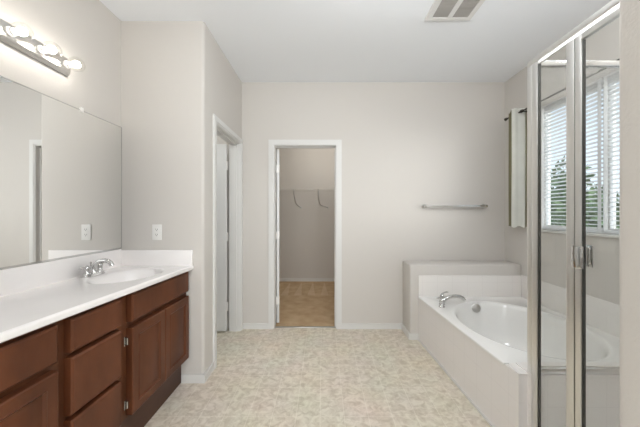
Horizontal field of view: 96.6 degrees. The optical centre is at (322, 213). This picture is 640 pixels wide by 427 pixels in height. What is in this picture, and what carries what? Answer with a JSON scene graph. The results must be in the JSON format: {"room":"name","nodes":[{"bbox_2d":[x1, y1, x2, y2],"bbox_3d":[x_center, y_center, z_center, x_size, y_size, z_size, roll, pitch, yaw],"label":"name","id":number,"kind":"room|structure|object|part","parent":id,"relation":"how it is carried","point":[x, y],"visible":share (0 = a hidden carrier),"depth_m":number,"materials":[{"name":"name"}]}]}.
{"room":"bathroom","nodes":[
{"label":"bathroom","id":0,"kind":"room"},
{"bbox_2d":[0,0,120,126],"bbox_3d":[-1.581,-0.089,1.283,0.100,2.740,1.796,0,0,0],"label":"wall","id":1,"kind":"structure","parent":0,"point":[87,32],"depth_m":1.76,"materials":[{"name":"grey paint"}]},
{"bbox_2d":[0,18,80,75],"bbox_3d":[-1.464,-0.869,1.290,0.133,0.104,0.836,0,0,0],"label":"vanity light","id":2,"kind":"object","parent":1,"relation":"attached to","point":[18,38],"visible":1,"depth_m":1.48,"materials":[{"name":"silver metal"}]},
{"bbox_2d":[4,26,17,36],"bbox_3d":[-1.486,-0.869,1.362,0.026,0.044,0.043,0,0,0],"label":"bulb","id":3,"kind":"object","parent":2,"relation":"attached to","point":[9,31],"depth_m":1.35,"materials":[{"name":"white glass"}]},
{"bbox_2d":[37,45,47,53],"bbox_3d":[-1.486,-0.869,1.512,0.026,0.044,0.043,0,0,0],"label":"bulb","id":4,"kind":"object","parent":2,"relation":"attached to","point":[41,49],"depth_m":1.50,"materials":[{"name":"white glass"}]},
{"bbox_2d":[63,60,72,68],"bbox_3d":[-1.486,-0.869,1.662,0.026,0.044,0.043,0,0,0],"label":"bulb","id":5,"kind":"object","parent":2,"relation":"attached to","point":[67,64],"depth_m":1.65,"materials":[{"name":"white glass"}]},
{"bbox_2d":[0,249,120,296],"bbox_3d":[-1.521,0.331,1.321,0.019,0.131,1.638,0,0,0],"label":"backsplash","id":6,"kind":"structure","parent":1,"relation":"attached to","point":[13,280],"depth_m":1.56,"materials":[{"name":"stone"}]},
{"bbox_2d":[0,76,121,269],"bbox_3d":[-1.525,-0.202,1.331,0.012,0.934,1.657,0,0,0],"label":"wall mirror","id":7,"kind":"object","parent":1,"relation":"attached to","point":[61,163],"visible":1,"depth_m":1.62,"materials":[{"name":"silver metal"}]},
{"bbox_2d":[121,21,241,374],"bbox_3d":[-1.268,-0.089,2.675,0.727,2.740,1.028,0,0,0],"label":"wall","id":8,"kind":"structure","parent":0,"point":[175,75],"depth_m":2.16,"materials":[{"name":"grey paint"}]},
{"bbox_2d":[152,224,161,239],"bbox_3d":[-1.257,0.142,2.156,0.072,0.118,0.009,0,0,0],"label":"electrical outlet","id":9,"kind":"object","parent":8,"relation":"attached to","point":[156,228],"visible":1,"depth_m":2.15,"materials":[{"name":"white plastic"}]},
{"bbox_2d":[181,374,203,382],"bbox_3d":[-0.987,1.250,2.155,0.166,0.062,0.012,0,0,0],"label":"baseboard","id":10,"kind":"structure","parent":8,"relation":"attached to","point":[185,378],"depth_m":2.15,"materials":[{"name":"white wood"}]},
{"bbox_2d":[203,362,213,382],"bbox_3d":[-0.898,1.250,2.242,0.012,0.062,0.186,0,0,0],"label":"baseboard","id":11,"kind":"structure","parent":8,"relation":"attached to","point":[210,369],"depth_m":2.22,"materials":[{"name":"white wood"}]},
{"bbox_2d":[217,144,227,330],"bbox_3d":[-1.372,0.260,3.077,0.686,2.014,0.164,0,0,0],"label":"door","id":12,"kind":"structure","parent":8,"relation":"in","point":[222,163],"depth_m":3.06,"materials":[{"name":"white paint"}]},
{"bbox_2d":[213,114,242,368],"bbox_3d":[-0.955,0.231,2.752,0.133,2.100,0.827,0,0,0],"label":"door frame","id":13,"kind":"structure","parent":8,"relation":"attached to","point":[220,129],"depth_m":3.09,"materials":[{"name":"white wood"}]},
{"bbox_2d":[276,148,333,277],"bbox_3d":[-0.050,-0.089,5.420,3.100,2.740,0.100,0,0,0],"label":"wall","id":14,"kind":"structure","parent":0,"point":[306,234],"depth_m":5.37,"materials":[{"name":"grey paint"}]},
{"bbox_2d":[279,278,333,280],"bbox_3d":[-0.050,1.250,5.364,2.900,0.062,0.012,0,0,0],"label":"baseboard","id":15,"kind":"structure","parent":14,"relation":"attached to","point":[280,279],"depth_m":5.36,"materials":[{"name":"white wood"}]},
{"bbox_2d":[279,188,333,208],"bbox_3d":[-0.050,-0.265,5.208,2.880,0.367,0.321,0,0,0],"label":"closet shelf","id":16,"kind":"object","parent":14,"relation":"attached to","point":[293,189],"visible":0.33,"depth_m":5.08,"materials":[{"name":"silver metal"}]},
{"bbox_2d":[144,281,490,426],"bbox_3d":[0.050,1.309,1.250,5.100,0.064,8.500,0,0,0],"label":"floor","id":17,"kind":"structure","parent":0,"point":[277,377],"depth_m":2.16,"materials":[{"name":"tile"}]},
{"bbox_2d":[0,322,57,426],"bbox_3d":[-1.279,0.852,0.821,0.501,0.858,0.639,0,0,0],"label":"vanity cabinet","id":18,"kind":"object","parent":17,"relation":"on","point":[28,361],"visible":0.98,"depth_m":1.01,"materials":[{"name":"brown wood"}]},
{"bbox_3d":[-1.054,0.508,0.836,0.035,0.146,0.553,0,0,1],"label":"drawer","id":19,"kind":"part","parent":18,"relation":"part of","materials":[{"name":"brown wood"}]},
{"bbox_3d":[-1.049,0.846,0.975,0.037,0.465,0.275,0,0,1],"label":"cabinet door","id":20,"kind":"part","parent":18,"relation":"part of","materials":[{"name":"brown wood"}]},
{"bbox_2d":[57,297,120,426],"bbox_3d":[-1.275,0.852,1.314,0.509,0.858,0.348,0,0,0],"label":"base cabinet","id":21,"kind":"object","parent":17,"relation":"on","point":[88,341],"visible":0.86,"depth_m":1.26,"materials":[{"name":"brown wood"}]},
{"bbox_3d":[-1.041,0.965,1.309,0.036,0.227,0.283,0,0,1],"label":"drawer","id":22,"kind":"part","parent":21,"relation":"part of","materials":[{"name":"brown wood"}]},
{"bbox_3d":[-1.041,0.712,1.309,0.036,0.238,0.283,0,0,1],"label":"drawer","id":23,"kind":"part","parent":21,"relation":"part of","materials":[{"name":"brown wood"}]},
{"bbox_3d":[-1.041,0.503,1.309,0.036,0.137,0.283,0,0,1],"label":"drawer","id":24,"kind":"part","parent":21,"relation":"part of","materials":[{"name":"brown wood"}]},
{"bbox_2d":[120,272,188,426],"bbox_3d":[-1.264,0.852,1.824,0.529,0.858,0.672,0,0,0],"label":"vanity cabinet","id":25,"kind":"object","parent":17,"relation":"on","point":[154,318],"visible":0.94,"depth_m":1.72,"materials":[{"name":"brown wood"}]},
{"bbox_2d":[0,249,193,342],"bbox_3d":[-1.254,0.396,1.331,0.552,0.262,1.658,0,0,0],"label":"countertop","id":26,"kind":"structure","parent":25,"relation":"on","point":[35,296],"depth_m":1.49,"materials":[{"name":"stone"}]},
{"bbox_2d":[79,259,114,277],"bbox_3d":[-1.443,0.339,1.801,0.175,0.106,0.175,0,0,41],"label":"faucet","id":27,"kind":"object","parent":26,"relation":"on","point":[91,271],"visible":1,"depth_m":1.80,"materials":[{"name":"silver metal"}]},
{"bbox_3d":[-1.455,0.350,1.736,0.042,0.056,0.081,0,0,0],"label":"handle","id":28,"kind":"part","parent":27,"relation":"part of","materials":[{"name":"silver metal"}]},
{"bbox_3d":[-1.455,0.384,1.808,0.052,0.016,0.162,0,0,0],"label":"plate","id":29,"kind":"part","parent":27,"relation":"part of","materials":[{"name":"silver metal"}]},
{"bbox_3d":[-1.455,0.350,1.881,0.042,0.056,0.081,0,0,0],"label":"handle","id":30,"kind":"part","parent":27,"relation":"part of","materials":[{"name":"silver metal"}]},
{"bbox_3d":[-1.402,0.332,1.808,0.151,0.092,0.044,0,0,0],"label":"spout","id":31,"kind":"part","parent":27,"relation":"part of","materials":[{"name":"silver metal"}]},
{"bbox_3d":[-1.030,0.846,1.675,0.039,0.465,0.301,0,0,1],"label":"cabinet door","id":32,"kind":"part","parent":25,"relation":"part of","materials":[{"name":"brown wood"}]},
{"bbox_3d":[-1.027,0.508,1.827,0.037,0.146,0.606,0,0,1],"label":"drawer","id":33,"kind":"part","parent":25,"relation":"part of","materials":[{"name":"brown wood"}]},
{"bbox_3d":[-1.022,0.846,1.980,0.039,0.465,0.301,0,0,1],"label":"cabinet door","id":34,"kind":"part","parent":25,"relation":"part of","materials":[{"name":"brown wood"}]},
{"bbox_2d":[275,326,335,327],"bbox_3d":[-0.199,1.277,3.204,0.682,0.008,0.030,0,0,0],"label":"threshold","id":35,"kind":"object","parent":17,"relation":"on","point":[275,326],"visible":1,"depth_m":3.20,"materials":[{"name":"silver metal"}]},
{"bbox_2d":[403,261,520,332],"bbox_3d":[1.450,0.901,3.033,1.137,0.760,0.270,0,0,0],"label":"wall ledge","id":36,"kind":"object","parent":17,"relation":"on","point":[411,269],"visible":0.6,"depth_m":2.90,"materials":[{"name":"grey paint"}]},
{"bbox_2d":[402,324,409,339],"bbox_3d":[0.876,1.250,3.022,0.012,0.062,0.271,0,0,0],"label":"baseboard","id":37,"kind":"structure","parent":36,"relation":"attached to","point":[404,329],"depth_m":3.00,"materials":[{"name":"white wood"}]},
{"bbox_2d":[410,333,417,339],"bbox_3d":[0.924,1.250,2.892,0.084,0.062,0.012,0,0,0],"label":"baseboard","id":38,"kind":"structure","parent":36,"relation":"attached to","point":[413,336],"depth_m":2.89,"materials":[{"name":"white wood"}]},
{"bbox_2d":[418,275,619,426],"bbox_3d":[1.489,0.951,2.183,1.060,0.660,1.429,0,0,0],"label":"tub surround","id":39,"kind":"object","parent":17,"relation":"on","point":[501,394],"visible":0.68,"depth_m":1.93,"materials":[{"name":"tile"}]},
{"bbox_3d":[0.994,1.274,2.191,0.009,0.014,1.406,0,0,-2],"label":"trim","id":40,"kind":"part","parent":39,"relation":"part of","materials":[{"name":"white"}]},
{"bbox_2d":[418,297,619,365],"bbox_3d":[1.485,1.033,2.235,1.046,0.394,1.295,0,0,0],"label":"bathtub","id":41,"kind":"object","parent":39,"relation":"in","point":[497,325],"visible":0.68,"depth_m":2.40,"materials":[{"name":"white ceramic"}]},
{"bbox_2d":[437,291,465,307],"bbox_3d":[1.145,0.792,2.654,0.350,0.097,0.160,0,0,-22],"label":"tub faucet","id":42,"kind":"object","parent":41,"relation":"on","point":[442,298],"visible":1,"depth_m":2.63,"materials":[{"name":"silver metal"}]},
{"bbox_3d":[1.057,0.792,2.548,0.054,0.097,0.097,0,0,38],"label":"handle","id":43,"kind":"part","parent":42,"relation":"part of","materials":[{"name":"silver metal"}]},
{"bbox_3d":[1.202,0.796,2.649,0.259,0.090,0.053,0,0,-8],"label":"spout","id":44,"kind":"part","parent":42,"relation":"part of","materials":[{"name":"silver metal"}]},
{"bbox_3d":[1.522,1.233,0.984,0.968,0.095,0.966,0,0,0],"label":"shower pan","id":45,"kind":"object","parent":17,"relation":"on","visible":0},
{"bbox_2d":[527,0,619,426],"bbox_3d":[1.527,0.195,1.008,0.960,1.982,0.992,0,0,0],"label":"shower enclosure","id":46,"kind":"object","parent":45,"relation":"on","point":[579,255],"visible":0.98,"depth_m":1.24,"materials":[{"name":"silver metal"}]},
{"bbox_3d":[1.092,0.210,1.467,0.034,1.952,0.070,0,0,0],"label":"corner post","id":47,"kind":"part","parent":46,"relation":"part of","materials":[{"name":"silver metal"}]},
{"bbox_3d":[1.083,0.217,1.242,0.017,1.935,0.039,0,0,0],"label":"strike post","id":48,"kind":"part","parent":46,"relation":"part of","materials":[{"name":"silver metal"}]},
{"bbox_3d":[1.061,0.179,1.177,0.028,0.092,0.051,0,0,0],"label":"pull handle","id":49,"kind":"part","parent":46,"relation":"part of","materials":[{"name":"silver metal"}]},
{"bbox_3d":[1.558,-0.778,1.485,0.898,0.028,0.028,0,0,0],"label":"return rail","id":50,"kind":"part","parent":46,"relation":"part of","materials":[{"name":"silver metal"}]},
{"bbox_3d":[1.557,0.817,1.485,0.900,0.031,0.028,0,0,0],"label":"return rail","id":51,"kind":"part","parent":46,"relation":"part of","materials":[{"name":"silver metal"}]},
{"bbox_3d":[1.105,0.179,1.198,0.028,0.092,0.041,0,0,0],"label":"pull handle","id":52,"kind":"part","parent":46,"relation":"part of","materials":[{"name":"silver metal"}]},
{"bbox_3d":[1.083,0.214,0.908,0.017,1.924,0.617,0,0,0],"label":"shower door","id":53,"kind":"part","parent":46,"relation":"part of","materials":[{"name":"clear glass"}]},
{"bbox_2d":[99,0,611,81],"bbox_3d":[0.050,-1.509,1.250,5.100,0.100,8.700,0,0,0],"label":"ceiling","id":54,"kind":"structure","parent":0,"point":[262,40],"depth_m":2.31,"materials":[{"name":"white paint"}]},
{"bbox_2d":[425,0,484,20],"bbox_3d":[0.931,-1.452,1.968,0.338,0.014,0.335,0,0,0],"label":"ceiling vent","id":55,"kind":"object","parent":54,"relation":"in","point":[440,10],"visible":1,"depth_m":2.03,"materials":[{"name":"white metal"}]},
{"bbox_2d":[433,0,457,16],"bbox_3d":[0.862,-1.453,1.962,0.112,0.010,0.285,0,0,0],"label":"grille","id":56,"kind":"object","parent":55,"relation":"attached to","point":[444,8],"depth_m":2.02,"materials":[{"name":"grey metal"}]},
{"bbox_2d":[453,0,479,16],"bbox_3d":[1.009,-1.453,1.962,0.114,0.010,0.285,0,0,0],"label":"grille","id":57,"kind":"object","parent":55,"relation":"attached to","point":[465,8],"depth_m":2.02,"materials":[{"name":"grey metal"}]},
{"bbox_2d":[217,82,504,328],"bbox_3d":[-0.140,-0.089,3.227,4.520,2.740,0.115,0,0,0],"label":"wall","id":58,"kind":"structure","parent":0,"point":[406,146],"depth_m":3.17,"materials":[{"name":"grey paint"}]},
{"bbox_2d":[243,323,267,328],"bbox_3d":[-0.755,1.250,3.163,0.298,0.062,0.012,0,0,0],"label":"baseboard","id":59,"kind":"structure","parent":58,"relation":"attached to","point":[245,325],"depth_m":3.16,"materials":[{"name":"white wood"}]},
{"bbox_2d":[276,149,278,322],"bbox_3d":[-0.617,0.260,3.618,0.164,2.014,0.678,0,0,-17],"label":"door","id":60,"kind":"structure","parent":58,"relation":"in","point":[277,150],"depth_m":3.30,"materials":[{"name":"white paint"}]},
{"bbox_2d":[268,140,341,328],"bbox_3d":[-0.199,0.231,3.220,0.812,2.100,0.133,0,0,0],"label":"door frame","id":61,"kind":"structure","parent":58,"relation":"attached to","point":[272,144],"depth_m":3.15,"materials":[{"name":"white wood"}]},
{"bbox_2d":[342,323,402,328],"bbox_3d":[0.544,1.250,3.163,0.676,0.062,0.012,0,0,0],"label":"baseboard","id":62,"kind":"structure","parent":58,"relation":"attached to","point":[344,325],"depth_m":3.16,"materials":[{"name":"white wood"}]},
{"bbox_2d":[421,204,487,207],"bbox_3d":[1.448,-0.081,3.131,0.708,0.047,0.077,0,0,0],"label":"towel bar","id":63,"kind":"object","parent":58,"relation":"attached to","point":[423,205],"visible":1,"depth_m":3.10,"materials":[{"name":"silver metal"}]},
{"bbox_2d":[505,17,619,304],"bbox_3d":[2.062,-0.089,1.744,0.085,2.740,2.889,0,0,0],"label":"wall","id":64,"kind":"structure","parent":0,"point":[602,280],"depth_m":2.41,"materials":[{"name":"grey paint"}]},
{"bbox_2d":[504,58,619,120],"bbox_3d":[1.966,-0.990,2.272,0.105,0.044,1.503,0,0,0],"label":"curtain rod","id":65,"kind":"object","parent":64,"relation":"attached to","point":[602,69],"visible":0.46,"depth_m":2.35,"materials":[{"name":"brown metal"}]},
{"bbox_2d":[508,108,526,227],"bbox_3d":[1.929,-0.447,2.873,0.133,1.175,0.162,0,0,0],"label":"curtain","id":66,"kind":"object","parent":65,"relation":"hanging from","point":[517,167],"visible":0.99,"depth_m":2.81,"materials":[{"name":"beige fabric"}]},
{"bbox_2d":[541,77,619,237],"bbox_3d":[2.050,-0.407,2.132,0.096,1.153,1.104,0,0,0],"label":"window","id":67,"kind":"structure","parent":64,"relation":"in","point":[608,235],"depth_m":2.43,"materials":[{"name":"white plastic"}]},
{"bbox_2d":[541,78,603,232],"bbox_3d":[2.037,-0.421,2.347,0.046,1.124,0.570,0,0,0],"label":"window blind","id":68,"kind":"object","parent":67,"relation":"attached to","point":[598,83],"visible":0.56,"depth_m":2.39,"materials":[{"name":"white plastic"}]},
{"bbox_3d":[2.037,-0.974,2.347,0.046,0.019,0.570,0,0,0],"label":"head rail","id":69,"kind":"part","parent":68,"relation":"part of","materials":[{"name":"white plastic"}]},
{"bbox_3d":[2.037,0.129,2.347,0.038,0.024,0.564,0,0,0],"label":"rail","id":70,"kind":"part","parent":68,"relation":"part of","materials":[{"name":"white plastic"}]},
{"bbox_3d":[2.032,0.159,2.132,0.060,0.020,1.104,0,0,0],"label":"sill","id":71,"kind":"part","parent":67,"relation":"part of","materials":[{"name":"white wood"}]},
{"bbox_2d":[603,69,619,233],"bbox_3d":[2.037,-0.421,1.831,0.046,1.124,0.438,0,0,0],"label":"window blind","id":72,"kind":"object","parent":67,"relation":"attached to","point":[614,75],"visible":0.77,"depth_m":2.02,"materials":[{"name":"white plastic"}]},
{"bbox_3d":[2.037,-0.974,1.831,0.046,0.019,0.438,0,0,0],"label":"head rail","id":73,"kind":"part","parent":72,"relation":"part of","materials":[{"name":"white plastic"}]},
{"bbox_3d":[2.037,0.129,1.831,0.038,0.024,0.432,0,0,0],"label":"rail","id":74,"kind":"part","parent":72,"relation":"part of","materials":[{"name":"white plastic"}]},
{"bbox_2d":[620,0,639,426],"bbox_3d":[0.825,-0.089,0.443,3.550,2.740,0.115,0,0,0],"label":"wall","id":75,"kind":"structure","parent":0,"point":[629,9],"depth_m":0.47,"materials":[{"name":"grey paint"}]},
{"label":"outside","id":76,"kind":"structure","parent":0,"visible":0},
{"bbox_3d":[31.500,4.381,15.000,57.000,0.200,90.000,0,0,0],"label":"ground","id":77,"kind":"structure","parent":76,"visible":0},
{"bbox_2d":[551,156,602,225],"bbox_3d":[7.962,1.112,9.997,3.453,6.346,3.489,0,0,-28],"label":"tree","id":78,"kind":"object","parent":77,"relation":"on","point":[562,164],"visible":0.09,"depth_m":8.90,"materials":[{"name":"green plant"}]},
{"bbox_2d":[551,209,619,227],"bbox_3d":[5.298,2.084,5.532,1.737,4.403,1.632,0,0,26],"label":"tree","id":79,"kind":"object","parent":77,"relation":"on","point":[588,218],"visible":0.08,"depth_m":5.70,"materials":[{"name":"green plant"}]},
{"bbox_2d":[558,183,619,226],"bbox_3d":[10.980,1.444,11.693,2.940,5.683,2.919,0,0,0],"label":"tree","id":80,"kind":"object","parent":77,"relation":"on","point":[590,184],"visible":0.02,"depth_m":11.66,"materials":[{"name":"green plant"}]},
{"bbox_2d":[586,195,619,227],"bbox_3d":[7.408,1.881,7.151,2.291,4.810,2.470,0,0,0],"label":"tree","id":81,"kind":"object","parent":77,"relation":"on","point":[617,204],"visible":0.02,"depth_m":7.46,"materials":[{"name":"green plant"}]}
]}

